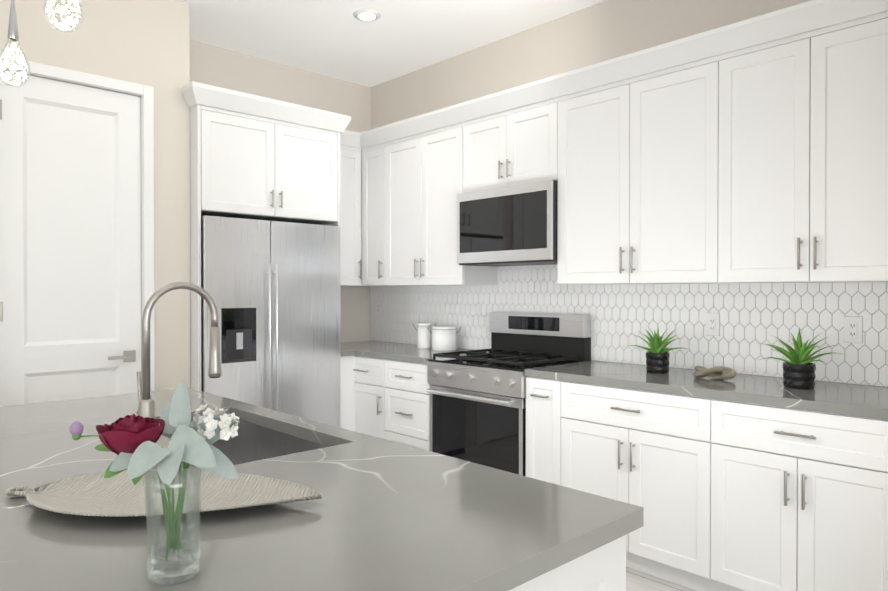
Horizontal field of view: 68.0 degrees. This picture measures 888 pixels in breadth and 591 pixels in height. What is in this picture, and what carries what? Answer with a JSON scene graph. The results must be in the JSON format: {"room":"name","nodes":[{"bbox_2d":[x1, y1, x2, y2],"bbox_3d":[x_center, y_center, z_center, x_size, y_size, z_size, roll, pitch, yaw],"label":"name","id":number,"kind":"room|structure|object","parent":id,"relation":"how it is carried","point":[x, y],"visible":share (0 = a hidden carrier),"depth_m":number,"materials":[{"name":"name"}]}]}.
{"room":"kitchen","nodes":[
{"label":"kitchen","id":0,"kind":"room"},
{"bbox_2d":[0,0,189,390],"bbox_3d":[-6.610,-0.188,-0.314,13.230,3.050,0.860,0,1,-44],"label":"wall","id":1,"kind":"structure","parent":0,"point":[144,42],"depth_m":3.80,"materials":[{"name":"beige paint"}]},
{"bbox_2d":[0,70,140,405],"bbox_3d":[-1.976,0.083,3.514,0.693,2.428,0.096,0,1,-44],"label":"door","id":2,"kind":"structure","parent":1,"relation":"in","point":[70,240],"depth_m":3.51,"materials":[{"name":"white paint"},{"name":"brushed nickel"}]},
{"bbox_2d":[3,56,154,390],"bbox_3d":[-2.006,0.059,3.546,0.812,2.501,0.148,0,1,-44],"label":"door frame","id":3,"kind":"structure","parent":1,"relation":"attached to","point":[145,93],"depth_m":3.74,"materials":[{"name":"white wood"}]},
{"bbox_2d":[187,96,341,224],"bbox_3d":[-1.307,-0.827,4.436,0.962,0.642,0.662,0,1,-44],"label":"upper cabinet","id":4,"kind":"object","parent":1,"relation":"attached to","point":[246,163],"depth_m":4.15,"materials":[{"name":"white wood"}]},
{"bbox_2d":[189,39,370,341],"bbox_3d":[-1.365,-0.227,5.054,1.770,3.050,0.300,0,1,-44],"label":"wall","id":5,"kind":"structure","parent":0,"point":[212,65],"depth_m":5.08,"materials":[{"name":"beige paint"}]},
{"bbox_2d":[326,140,361,287],"bbox_3d":[-0.893,-0.613,5.049,0.428,1.078,0.347,0,1,-44],"label":"upper cabinet","id":6,"kind":"object","parent":5,"relation":"attached to","point":[351,226],"depth_m":5.00,"materials":[{"name":"white wood"}]},
{"bbox_2d":[182,0,604,86],"bbox_3d":[-0.927,-1.739,-5.023,15.400,0.120,15.500,0,1,-44],"label":"ceiling","id":7,"kind":"structure","parent":0,"point":[339,40],"depth_m":4.32,"materials":[{"name":"white paint"}]},
{"bbox_2d":[0,0,30,87],"bbox_3d":[-1.510,-1.231,2.303,0.104,1.000,0.104,0,1,-44],"label":"pendant light","id":8,"kind":"object","parent":7,"relation":"hanging from","point":[13,34],"visible":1,"depth_m":2.31,"materials":[{"name":"clear glass"}]},
{"bbox_2d":[43,0,83,33],"bbox_3d":[-1.103,-1.246,1.903,0.104,0.966,0.104,0,1,-44],"label":"pendant light","id":9,"kind":"object","parent":7,"relation":"hanging from","point":[74,24],"visible":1,"depth_m":1.93,"materials":[{"name":"clear glass"}]},
{"bbox_2d":[353,9,380,20],"bbox_3d":[-0.480,-1.739,4.090,0.176,0.012,0.176,0,1,-44],"label":"recessed light","id":10,"kind":"object","parent":7,"relation":"in","point":[366,14],"visible":1,"depth_m":4.07,"materials":[{"name":"white"}]},
{"bbox_2d":[370,0,811,128],"bbox_3d":[4.514,-0.193,0.294,0.200,3.050,15.300,0,1,-44],"label":"wall","id":11,"kind":"structure","parent":0,"point":[605,30],"depth_m":4.15,"materials":[{"name":"beige paint"}]},
{"bbox_2d":[362,136,385,285],"bbox_3d":[-0.407,-0.613,5.072,0.348,1.078,0.282,0,1,-44],"label":"upper cabinet","id":12,"kind":"object","parent":11,"relation":"attached to","point":[374,151],"depth_m":4.95,"materials":[{"name":"white wood"}]},
{"bbox_2d":[386,116,497,285],"bbox_3d":[-0.032,-0.611,4.677,0.348,1.078,0.807,0,1,-44],"label":"upper cabinet","id":13,"kind":"object","parent":11,"relation":"attached to","point":[424,164],"depth_m":4.52,"materials":[{"name":"white wood"}]},
{"bbox_2d":[462,88,557,192],"bbox_3d":[0.506,-0.901,4.109,0.348,0.488,0.755,0,1,-44],"label":"upper cabinet","id":14,"kind":"object","parent":11,"relation":"attached to","point":[516,142],"depth_m":3.96,"materials":[{"name":"white wood"}]},
{"bbox_2d":[457,180,557,266],"bbox_3d":[0.485,-0.423,4.092,0.405,0.458,0.751,0,1,-44],"label":"over-the-range microwave","id":15,"kind":"object","parent":14,"relation":"attached to","point":[514,225],"visible":0.88,"depth_m":3.91,"materials":[{"name":"grey metal"}]},
{"bbox_2d":[370,264,887,386],"bbox_3d":[0.720,0.092,4.138,0.008,0.595,3.894,0,1,-44],"label":"tile backsplash","id":16,"kind":"structure","parent":11,"relation":"attached to","point":[753,316],"depth_m":3.53,"materials":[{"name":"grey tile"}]},
{"bbox_2d":[376,301,381,314],"bbox_3d":[-0.540,0.105,5.453,0.008,0.119,0.075,0,1,-44],"label":"electrical outlet","id":17,"kind":"object","parent":16,"relation":"attached to","point":[378,307],"visible":1,"depth_m":5.45,"materials":[{"name":"white plastic"}]},
{"bbox_2d":[706,313,719,335],"bbox_3d":[1.395,0.150,3.416,0.008,0.119,0.075,0,1,-44],"label":"electrical outlet","id":18,"kind":"object","parent":16,"relation":"attached to","point":[712,324],"visible":1,"depth_m":3.41,"materials":[{"name":"white plastic"}]},
{"bbox_2d":[844,316,862,342],"bbox_3d":[1.835,0.153,2.952,0.008,0.119,0.075,0,1,-44],"label":"electrical outlet","id":19,"kind":"object","parent":16,"relation":"attached to","point":[853,329],"visible":1,"depth_m":2.95,"materials":[{"name":"white plastic"}]},
{"bbox_2d":[556,44,721,284],"bbox_3d":[1.082,-0.602,3.504,0.348,1.078,0.918,0,1,-44],"label":"upper cabinet","id":20,"kind":"object","parent":11,"relation":"attached to","point":[637,180],"depth_m":3.34,"materials":[{"name":"white wood"}]},
{"bbox_2d":[718,0,887,283],"bbox_3d":[1.667,-0.598,2.888,0.348,1.078,0.782,0,1,-44],"label":"upper cabinet","id":21,"kind":"object","parent":11,"relation":"attached to","point":[752,150],"depth_m":2.78,"materials":[{"name":"white wood"}]},
{"bbox_2d":[626,567,695,590],"bbox_3d":[-0.887,1.420,-4.824,15.300,0.100,15.300,0,1,-44],"label":"floor","id":22,"kind":"structure","parent":0,"point":[636,580],"depth_m":3.00,"materials":[{"name":"beige wood"}]},
{"bbox_2d":[201,216,339,426],"bbox_3d":[-1.270,0.409,4.407,0.952,1.763,0.716,0,1,-44],"label":"refrigerator","id":23,"kind":"object","parent":22,"relation":"on","point":[272,288],"visible":0.58,"depth_m":4.16,"materials":[{"name":"grey metal"}]},
{"bbox_2d":[341,356,344,428],"bbox_3d":[-0.545,0.860,5.026,0.628,0.876,0.161,0,1,-44],"label":"base cabinet","id":24,"kind":"object","parent":22,"relation":"on","point":[342,357],"depth_m":4.60,"materials":[{"name":"white wood"}]},
{"bbox_2d":[345,352,384,438],"bbox_3d":[-0.332,0.861,4.801,0.628,0.876,0.459,0,1,-44],"label":"base cabinet","id":25,"kind":"object","parent":22,"relation":"on","point":[364,375],"depth_m":4.57,"materials":[{"name":"white wood"}]},
{"bbox_2d":[385,356,431,450],"bbox_3d":[-0.015,0.864,4.467,0.628,0.876,0.462,0,1,-44],"label":"base cabinet","id":26,"kind":"object","parent":22,"relation":"on","point":[406,396],"depth_m":4.25,"materials":[{"name":"white wood"}]},
{"bbox_2d":[341,340,488,363],"bbox_3d":[-0.398,0.404,4.774,0.756,0.037,1.439,0,1,-44],"label":"countertop","id":27,"kind":"structure","parent":26,"relation":"on","point":[363,348],"depth_m":4.62,"materials":[{"name":"grey stone"}]},
{"bbox_2d":[412,322,436,348],"bbox_3d":[-0.143,0.290,4.788,0.132,0.188,0.130,0,1,-44],"label":"canister","id":28,"kind":"object","parent":27,"relation":"on","point":[423,337],"visible":0.96,"depth_m":4.74,"materials":[{"name":"white ceramic"}]},
{"bbox_2d":[426,326,461,350],"bbox_3d":[0.001,0.300,4.666,0.183,0.171,0.181,0,1,-44],"label":"canister","id":29,"kind":"object","parent":27,"relation":"on","point":[443,338],"visible":1,"depth_m":4.59,"materials":[{"name":"white ceramic"}]},
{"bbox_2d":[240,407,625,590],"bbox_3d":[-0.722,0.884,1.714,1.065,0.876,2.120,0,1,-44],"label":"kitchen island","id":30,"kind":"object","parent":22,"relation":"on","point":[605,570],"depth_m":1.23,"materials":[{"name":"white painted wood"}]},
{"bbox_2d":[0,419,182,506],"bbox_3d":[-0.992,0.426,1.648,0.617,0.037,0.760,0,1,-44],"label":"island countertop","id":31,"kind":"structure","parent":30,"relation":"on","point":[32,459],"depth_m":1.66,"materials":[{"name":"grey stone"}]},
{"bbox_2d":[136,282,221,418],"bbox_3d":[-0.783,0.182,1.935,0.246,0.446,0.095,0,1,-44],"label":"faucet","id":32,"kind":"object","parent":31,"relation":"on","point":[146,406],"visible":0.83,"depth_m":1.88,"materials":[{"name":"silver metal"}]},
{"bbox_2d":[0,387,251,434],"bbox_3d":[-1.296,0.422,2.283,1.052,0.037,0.580,0,1,-44],"label":"island countertop","id":33,"kind":"structure","parent":30,"relation":"on","point":[14,419],"depth_m":2.32,"materials":[{"name":"grey stone"}]},
{"bbox_2d":[162,411,335,462],"bbox_3d":[-0.639,0.546,1.983,0.379,0.231,0.784,0,1,-44],"label":"sink","id":34,"kind":"object","parent":33,"relation":"in","point":[256,438],"depth_m":2.23,"materials":[{"name":"grey metal"}]},
{"bbox_2d":[0,436,643,590],"bbox_3d":[-0.283,0.430,1.217,1.052,0.037,0.840,0,1,-44],"label":"island countertop","id":35,"kind":"structure","parent":30,"relation":"on","point":[389,515],"depth_m":1.14,"materials":[{"name":"grey stone"}]},
{"bbox_2d":[69,381,238,584],"bbox_3d":[-0.413,0.269,0.971,0.198,0.286,0.221,0,1,-44],"label":"vase","id":36,"kind":"object","parent":35,"relation":"on","point":[130,441],"visible":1,"depth_m":0.94,"materials":[{"name":"clear glass"}]},
{"bbox_2d":[5,468,321,516],"bbox_3d":[-0.567,0.395,1.298,0.659,0.028,0.301,0,0,3],"label":"tray","id":37,"kind":"object","parent":35,"relation":"on","point":[120,494],"visible":0.83,"depth_m":1.31,"materials":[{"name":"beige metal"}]},
{"bbox_2d":[426,312,590,475],"bbox_3d":[0.374,0.701,3.995,0.709,1.170,0.751,0,1,-44],"label":"range","id":38,"kind":"object","parent":22,"relation":"on","point":[477,406],"visible":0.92,"depth_m":3.88,"materials":[{"name":"grey metal"}]},
{"bbox_2d":[525,372,560,485],"bbox_3d":[0.744,0.869,3.668,0.628,0.876,0.233,0,1,-44],"label":"base cabinet","id":39,"kind":"object","parent":22,"relation":"on","point":[543,393],"depth_m":3.45,"materials":[{"name":"white wood"}]},
{"bbox_2d":[561,376,712,590],"bbox_3d":[1.093,0.872,3.300,0.628,0.876,0.780,0,1,-44],"label":"base cabinet","id":40,"kind":"object","parent":22,"relation":"on","point":[651,449],"depth_m":3.01,"materials":[{"name":"white wood"}]},
{"bbox_2d":[713,396,887,590],"bbox_3d":[1.598,0.876,2.769,0.628,0.876,0.687,0,1,-44],"label":"base cabinet","id":41,"kind":"object","parent":22,"relation":"on","point":[742,482],"depth_m":2.55,"materials":[{"name":"white wood"}]},
{"bbox_2d":[525,360,887,415],"bbox_3d":[1.247,0.416,3.130,0.636,0.037,1.700,0,1,-44],"label":"countertop","id":42,"kind":"structure","parent":41,"relation":"on","point":[873,400],"depth_m":2.91,"materials":[{"name":"grey stone"}]},
{"bbox_2d":[627,324,689,372],"bbox_3d":[1.100,0.271,3.384,0.286,0.246,0.317,0,1,-44],"label":"succulent","id":43,"kind":"object","parent":42,"relation":"on","point":[657,356],"visible":1,"depth_m":3.35,"materials":[{"name":"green plant"}]},
{"bbox_2d":[693,366,735,379],"bbox_3d":[1.277,0.367,3.118,0.123,0.059,0.188,0,1,-44],"label":"ornament","id":44,"kind":"object","parent":42,"relation":"on","point":[715,372],"visible":1,"depth_m":3.09,"materials":[{"name":"brown wood"}]},
{"bbox_2d":[759,329,840,388],"bbox_3d":[1.516,0.272,2.855,0.328,0.253,0.326,0,1,-44],"label":"succulent","id":45,"kind":"object","parent":42,"relation":"on","point":[799,368],"visible":1,"depth_m":2.81,"materials":[{"name":"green plant"}]}
]}

